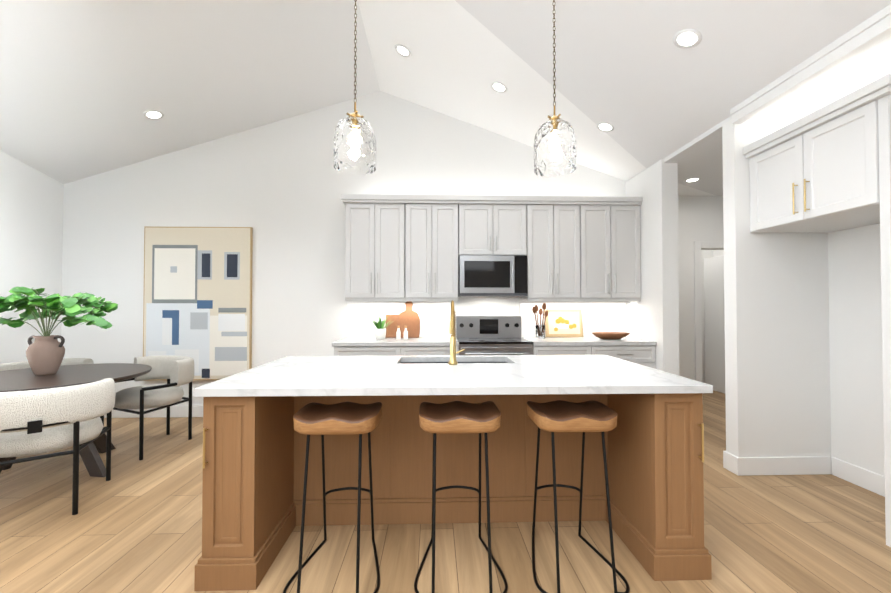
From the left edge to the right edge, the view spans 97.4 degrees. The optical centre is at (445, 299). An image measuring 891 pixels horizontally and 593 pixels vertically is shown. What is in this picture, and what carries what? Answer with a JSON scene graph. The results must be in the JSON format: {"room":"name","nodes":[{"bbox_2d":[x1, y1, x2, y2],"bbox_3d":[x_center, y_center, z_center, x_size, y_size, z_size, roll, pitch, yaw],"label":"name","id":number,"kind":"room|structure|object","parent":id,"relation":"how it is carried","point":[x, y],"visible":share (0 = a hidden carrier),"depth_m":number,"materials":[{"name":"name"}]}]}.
{"room":"kitchen","nodes":[
{"label":"kitchen","id":0,"kind":"room"},
{"bbox_2d":[0,150,63,363],"bbox_3d":[-3.373,-0.456,0.264,0.150,3.500,8.850,0,-1,-15],"label":"wall","id":1,"kind":"structure","parent":0,"point":[31,226],"depth_m":4.00,"materials":[{"name":"white paint"}]},
{"bbox_2d":[0,0,379,183],"bbox_3d":[-2.551,-2.004,0.695,3.790,1.324,8.000,0,-1,-2],"label":"ceiling","id":2,"kind":"structure","parent":0,"point":[85,85],"depth_m":3.46,"materials":[{"name":"paint"}]},
{"bbox_2d":[144,110,163,119],"bbox_3d":[-2.877,-1.817,3.862,0.160,0.054,0.168,0,-1,-2],"label":"recessed light","id":3,"kind":"object","parent":2,"relation":"in","point":[153,114],"visible":1,"depth_m":3.86,"materials":[{"name":"white"}]},
{"bbox_2d":[61,91,626,404],"bbox_3d":[-1.122,-0.568,4.678,6.895,3.866,0.120,0,-1,-2],"label":"wall","id":4,"kind":"structure","parent":0,"point":[279,187],"depth_m":4.60,"materials":[{"name":"white paint"}]},
{"bbox_2d":[99,405,202,417],"bbox_3d":[-2.792,1.296,4.526,3.250,0.135,0.019,0,-1,-2],"label":"baseboard","id":5,"kind":"structure","parent":4,"relation":"attached to","point":[175,410],"depth_m":4.51,"materials":[{"name":"white"}]},
{"bbox_2d":[143,226,252,380],"bbox_3d":[-2.864,0.048,4.532,1.215,1.770,0.041,0,-1,-2],"label":"picture","id":6,"kind":"object","parent":4,"relation":"attached to","point":[197,301],"visible":0.92,"depth_m":4.51,"materials":[{"name":"beige wood"}]},
{"bbox_2d":[345,198,404,297],"bbox_3d":[-0.776,-0.543,4.454,0.653,1.070,0.349,0,-1,-2],"label":"upper cabinet","id":7,"kind":"object","parent":4,"relation":"attached to","point":[374,227],"depth_m":4.28,"materials":[{"name":"grey wood"}]},
{"bbox_2d":[405,198,460,297],"bbox_3d":[-0.157,-0.543,4.473,0.587,1.070,0.349,0,-1,-2],"label":"upper cabinet","id":8,"kind":"object","parent":4,"relation":"attached to","point":[415,247],"depth_m":4.30,"materials":[{"name":"grey wood"}]},
{"bbox_2d":[461,198,528,257],"bbox_3d":[0.519,-0.780,4.498,0.752,0.595,0.349,0,-1,-2],"label":"upper cabinet","id":9,"kind":"object","parent":4,"relation":"attached to","point":[489,226],"depth_m":4.33,"materials":[{"name":"grey wood"}]},
{"bbox_2d":[458,255,526,296],"bbox_3d":[0.520,-0.253,4.447,0.740,0.440,0.431,0,-1,-2],"label":"microwave","id":10,"kind":"object","parent":9,"relation":"attached to","point":[491,276],"visible":0.94,"depth_m":4.27,"materials":[{"name":"silver metal"}]},
{"bbox_2d":[521,198,580,300],"bbox_3d":[1.197,-0.542,4.515,0.594,1.070,0.349,0,-1,-2],"label":"upper cabinet","id":11,"kind":"object","parent":4,"relation":"attached to","point":[554,260],"depth_m":4.35,"materials":[{"name":"grey wood"}]},
{"bbox_2d":[573,202,640,300],"bbox_3d":[1.836,-0.542,4.535,0.683,1.070,0.349,0,-1,-2],"label":"upper cabinet","id":12,"kind":"object","parent":4,"relation":"attached to","point":[610,231],"depth_m":4.36,"materials":[{"name":"grey wood"}]},
{"bbox_2d":[0,390,890,592],"bbox_3d":[0.166,1.348,1.726,9.590,0.060,10.200,0,-1,-2],"label":"floor","id":13,"kind":"structure","parent":0,"point":[134,525],"depth_m":2.14,"materials":[{"name":"brown wood"}]},
{"bbox_2d":[0,358,93,370],"bbox_3d":[-3.482,0.950,3.384,0.723,0.789,0.741,0,-1,-2],"label":"chair","id":14,"kind":"object","parent":13,"relation":"on","point":[25,364],"visible":0.19,"depth_m":3.50,"materials":[{"name":"fabric"}]},
{"bbox_2d":[0,378,114,514],"bbox_3d":[-2.606,0.936,2.545,0.741,0.789,0.721,0,-1,-2],"label":"chair","id":15,"kind":"object","parent":13,"relation":"on","point":[36,422],"visible":1,"depth_m":2.37,"materials":[{"name":"fabric"}]},
{"bbox_2d":[0,363,151,476],"bbox_3d":[-3.061,0.964,3.032,1.250,0.750,1.250,0,-1,-2],"label":"dining table","id":16,"kind":"object","parent":13,"relation":"on","point":[26,379],"visible":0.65,"depth_m":2.98,"materials":[{"name":"brown wood"}]},
{"bbox_2d":[26,335,64,375],"bbox_3d":[-3.131,0.437,3.069,0.278,0.304,0.216,0,-1,-2],"label":"vase","id":17,"kind":"object","parent":16,"relation":"on","point":[45,355],"visible":1,"depth_m":3.01,"materials":[{"name":"brown ceramic"}]},
{"bbox_2d":[0,287,117,335],"bbox_3d":[-3.140,0.112,3.137,1.064,0.419,0.741,0,-1,-2],"label":"branches","id":18,"kind":"object","parent":17,"relation":"in","point":[54,306],"visible":1,"depth_m":3.03,"materials":[{"name":"green plant"}]},
{"bbox_2d":[100,355,193,459],"bbox_3d":[-2.741,0.954,3.603,0.734,0.789,0.687,0,-1,-2],"label":"chair","id":19,"kind":"object","parent":13,"relation":"on","point":[177,371],"visible":0.98,"depth_m":3.54,"materials":[{"name":"fabric"}]},
{"bbox_2d":[283,401,381,592],"bbox_3d":[-0.520,0.930,1.946,0.431,0.782,0.495,0,-1,-2],"label":"stool","id":20,"kind":"object","parent":13,"relation":"on","point":[322,420],"visible":1,"depth_m":1.81,"materials":[{"name":"brown wood"}]},
{"bbox_2d":[334,346,399,355],"bbox_3d":[-0.807,0.922,4.283,0.676,0.875,0.618,0,-1,-2],"label":"base cabinet","id":21,"kind":"object","parent":13,"relation":"on","point":[338,350],"depth_m":3.99,"materials":[{"name":"grey wood"}]},
{"bbox_2d":[332,338,458,345],"bbox_3d":[-0.515,0.464,4.292,1.290,0.040,0.633,0,-1,-2],"label":"countertop","id":22,"kind":"structure","parent":21,"relation":"on","point":[345,341],"depth_m":3.99,"materials":[{"name":"white stone"}]},
{"bbox_2d":[371,315,391,339],"bbox_3d":[-0.694,0.299,4.344,0.308,0.289,0.228,0,-1,-2],"label":"plant pot","id":23,"kind":"object","parent":22,"relation":"on","point":[380,331],"visible":1,"depth_m":4.28,"materials":[{"name":"white ceramic"}]},
{"bbox_2d":[385,314,399,337],"bbox_3d":[-0.586,0.312,4.553,0.220,0.267,0.074,0,-1,-2],"label":"rectangular cutting board","id":24,"kind":"object","parent":22,"relation":"on","point":[391,329],"visible":0.54,"depth_m":4.55,"materials":[{"name":"brown wood"}]},
{"bbox_2d":[396,326,400,338],"bbox_3d":[-0.519,0.369,4.322,0.048,0.150,0.047,0,-1,-2],"label":"bottle","id":25,"kind":"object","parent":22,"relation":"on","point":[398,334],"visible":1,"depth_m":4.31,"materials":[{"name":"white ceramic"}]},
{"bbox_2d":[404,326,407,338],"bbox_3d":[-0.439,0.369,4.324,0.048,0.150,0.047,0,-1,-2],"label":"bottle","id":26,"kind":"object","parent":22,"relation":"on","point":[405,334],"visible":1,"depth_m":4.30,"materials":[{"name":"white"}]},
{"bbox_2d":[397,301,419,337],"bbox_3d":[-0.425,0.235,4.535,0.260,0.420,0.123,0,-1,-2],"label":"paddle cutting board","id":27,"kind":"object","parent":22,"relation":"on","point":[408,317],"visible":0.85,"depth_m":4.51,"materials":[{"name":"brown wood"}]},
{"bbox_2d":[400,346,458,355],"bbox_3d":[-0.170,0.922,4.303,0.599,0.875,0.618,0,-1,-2],"label":"base cabinet","id":28,"kind":"object","parent":13,"relation":"on","point":[404,350],"depth_m":4.00,"materials":[{"name":"grey wood"}]},
{"bbox_2d":[193,359,712,590],"bbox_3d":[0.042,0.889,2.351,2.386,0.878,1.109,0,-1,-2],"label":"kitchen island","id":29,"kind":"object","parent":13,"relation":"on","point":[254,448],"depth_m":2.20,"materials":[{"name":"wood"}]},
{"bbox_2d":[193,363,712,394],"bbox_3d":[0.048,0.428,2.167,2.390,0.038,0.741,0,-1,-2],"label":"island countertop","id":30,"kind":"structure","parent":29,"relation":"on","point":[270,378],"depth_m":2.01,"materials":[{"name":"white stone"}]},
{"bbox_2d":[448,300,464,364],"bbox_3d":[0.069,0.211,2.577,0.107,0.408,0.221,0,-1,-2],"label":"faucet","id":31,"kind":"object","parent":30,"relation":"on","point":[453,352],"visible":1,"depth_m":2.48,"materials":[{"name":"gold metal"}]},
{"bbox_2d":[414,401,507,592],"bbox_3d":[0.066,0.931,1.964,0.431,0.782,0.495,0,-1,-2],"label":"stool","id":32,"kind":"object","parent":13,"relation":"on","point":[461,417],"visible":1,"depth_m":1.82,"materials":[{"name":"brown wood"}]},
{"bbox_2d":[456,316,532,354],"bbox_3d":[0.514,0.767,4.282,0.760,1.145,0.701,0,-1,-2],"label":"range","id":33,"kind":"object","parent":13,"relation":"on","point":[488,335],"visible":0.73,"depth_m":4.54,"materials":[{"name":"silver metal"}]},
{"bbox_2d":[533,346,591,354],"bbox_3d":[1.197,0.923,4.346,0.604,0.875,0.618,0,-1,-2],"label":"base cabinet","id":34,"kind":"object","parent":13,"relation":"on","point":[537,350],"depth_m":4.05,"materials":[{"name":"grey wood"}]},
{"bbox_2d":[527,400,629,592],"bbox_3d":[0.624,0.931,1.982,0.431,0.782,0.495,0,-1,-2],"label":"stool","id":35,"kind":"object","parent":13,"relation":"on","point":[552,417],"visible":0.98,"depth_m":1.84,"materials":[{"name":"brown wood"}]},
{"bbox_2d":[592,342,656,368],"bbox_3d":[1.840,0.923,4.365,0.682,0.875,0.618,0,-1,-2],"label":"base cabinet","id":36,"kind":"object","parent":13,"relation":"on","point":[637,351],"depth_m":4.07,"materials":[{"name":"grey wood"}]},
{"bbox_2d":[524,338,655,345],"bbox_3d":[1.538,0.465,4.356,1.286,0.040,0.633,0,-1,-2],"label":"countertop","id":37,"kind":"structure","parent":36,"relation":"on","point":[547,341],"depth_m":4.06,"materials":[{"name":"white stone"}]},
{"bbox_2d":[532,303,548,338],"bbox_3d":[1.083,0.245,4.454,0.184,0.402,0.111,0,-1,-2],"label":"utensil crock","id":38,"kind":"object","parent":37,"relation":"on","point":[540,331],"visible":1,"depth_m":4.42,"materials":[{"name":"clear glass"}]},
{"bbox_2d":[544,309,582,336],"bbox_3d":[1.393,0.283,4.616,0.440,0.328,0.077,0,-1,-2],"label":"painting","id":39,"kind":"object","parent":37,"relation":"on","point":[563,322],"visible":0.96,"depth_m":4.60,"materials":[{"name":"paper"}]},
{"bbox_2d":[591,332,629,338],"bbox_3d":[1.841,0.409,4.364,0.430,0.070,0.267,0,-1,-2],"label":"bowl","id":40,"kind":"object","parent":37,"relation":"on","point":[610,335],"visible":1,"depth_m":4.28,"materials":[{"name":"brown wood"}]},
{"bbox_2d":[743,73,890,546],"bbox_3d":[2.638,0.078,2.523,0.669,2.505,0.969,0,-1,-2],"label":"tall cabinet","id":41,"kind":"object","parent":13,"relation":"on","point":[826,169],"visible":1,"depth_m":2.38,"materials":[{"name":"white wood"}]},
{"bbox_2d":[358,0,890,180],"bbox_3d":[0.830,-2.072,0.801,2.975,1.183,8.000,0,-1,-2],"label":"ceiling","id":42,"kind":"structure","parent":0,"point":[641,82],"depth_m":3.12,"materials":[{"name":"paint"}]},
{"bbox_2d":[333,0,375,174],"bbox_3d":[-0.548,-1.636,2.382,0.254,1.688,0.254,0,-1,-2],"label":"pendant light","id":43,"kind":"object","parent":42,"relation":"hanging from","point":[354,145],"visible":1,"depth_m":2.28,"materials":[{"name":"clear glass"}]},
{"bbox_2d":[395,44,410,56],"bbox_3d":[-0.405,-2.370,3.737,0.158,0.059,0.168,0,-1,-2],"label":"recessed light","id":44,"kind":"object","parent":42,"relation":"in","point":[403,50],"visible":1,"depth_m":3.73,"materials":[{"name":"white"}]},
{"bbox_2d":[491,81,506,92],"bbox_3d":[0.516,-2.040,3.772,0.158,0.059,0.168,0,-1,-2],"label":"recessed light","id":45,"kind":"object","parent":42,"relation":"in","point":[499,87],"visible":1,"depth_m":3.77,"materials":[{"name":"white"}]},
{"bbox_2d":[534,0,576,176],"bbox_3d":[0.672,-1.417,2.417,0.254,1.252,0.254,0,-1,-2],"label":"pendant light","id":46,"kind":"object","parent":42,"relation":"hanging from","point":[555,147],"visible":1,"depth_m":2.32,"materials":[{"name":"clear glass"}]},
{"bbox_2d":[596,122,613,131],"bbox_3d":[1.550,-1.670,3.800,0.158,0.059,0.168,0,-1,-2],"label":"recessed light","id":47,"kind":"object","parent":42,"relation":"in","point":[605,126],"visible":1,"depth_m":3.80,"materials":[{"name":"white"}]},
{"bbox_2d":[673,29,701,48],"bbox_3d":[1.575,-1.695,2.551,0.158,0.059,0.168,0,-1,-2],"label":"recessed light","id":48,"kind":"object","parent":42,"relation":"in","point":[687,38],"visible":1,"depth_m":2.55,"materials":[{"name":"white"}]},
{"bbox_2d":[730,4,890,123],"bbox_3d":[2.331,-1.461,-0.020,0.085,0.120,6.086,0,-1,-2],"label":"crown molding","id":49,"kind":"structure","parent":42,"relation":"attached to","point":[874,29],"depth_m":2.33,"materials":[{"name":"white"}]},
{"bbox_2d":[625,159,679,375],"bbox_3d":[2.261,-0.026,4.600,0.165,2.780,1.270,0,-1,-2],"label":"wall","id":50,"kind":"structure","parent":0,"point":[654,186],"depth_m":4.02,"materials":[{"name":"white paint"}]},
{"bbox_2d":[678,195,723,379],"bbox_3d":[3.436,0.004,5.211,2.220,2.740,0.120,0,-1,-2],"label":"wall","id":51,"kind":"structure","parent":0,"point":[700,218],"depth_m":5.13,"materials":[{"name":"white paint"}]},
{"bbox_2d":[694,241,724,392],"bbox_3d":[3.748,0.316,5.599,0.990,2.130,0.928,0,-1,-2],"label":"hall door","id":52,"kind":"structure","parent":51,"relation":"in","point":[714,323],"depth_m":5.79,"materials":[{"name":"white wood"}]},
{"bbox_2d":[722,118,831,473],"bbox_3d":[3.424,-0.030,3.099,2.395,2.740,0.125,0,-1,-2],"label":"wall","id":53,"kind":"structure","parent":0,"point":[777,347],"depth_m":3.01,"materials":[{"name":"white paint"}]},
{"bbox_2d":[723,451,733,470],"bbox_3d":[3.414,1.273,3.136,2.410,0.135,0.041,0,-1,-2],"label":"baseboard","id":54,"kind":"structure","parent":53,"relation":"attached to","point":[728,459],"depth_m":3.06,"materials":[{"name":"white wood"}]},
{"bbox_2d":[734,456,830,475],"bbox_3d":[2.569,1.271,2.983,0.710,0.135,0.023,0,-1,-2],"label":"baseboard","id":55,"kind":"structure","parent":53,"relation":"attached to","point":[806,465],"depth_m":2.98,"materials":[{"name":"white"}]},
{"bbox_2d":[663,35,890,195],"bbox_3d":[3.534,-1.481,1.826,2.495,0.120,9.900,0,-1,-2],"label":"ceiling","id":56,"kind":"structure","parent":0,"point":[701,156],"depth_m":2.88,"materials":[{"name":"paint"}]},
{"bbox_2d":[684,178,700,181],"bbox_3d":[2.849,-1.374,4.520,0.168,0.006,0.168,0,-1,-2],"label":"recessed light","id":57,"kind":"object","parent":56,"relation":"in","point":[692,179],"visible":1,"depth_m":4.50,"materials":[{"name":"white"}]},
{"bbox_2d":[828,223,884,475],"bbox_3d":[3.112,-0.080,0.007,0.120,2.740,6.137,0,-1,-2],"label":"wall","id":58,"kind":"structure","parent":0,"point":[856,359],"depth_m":2.82,"materials":[{"name":"white paint"}]},
{"bbox_2d":[831,457,884,496],"bbox_3d":[2.961,1.265,2.608,0.019,0.135,0.789,0,-1,-2],"label":"baseboard","id":59,"kind":"structure","parent":58,"relation":"attached to","point":[841,469],"depth_m":2.79,"materials":[{"name":"white"}]}
]}

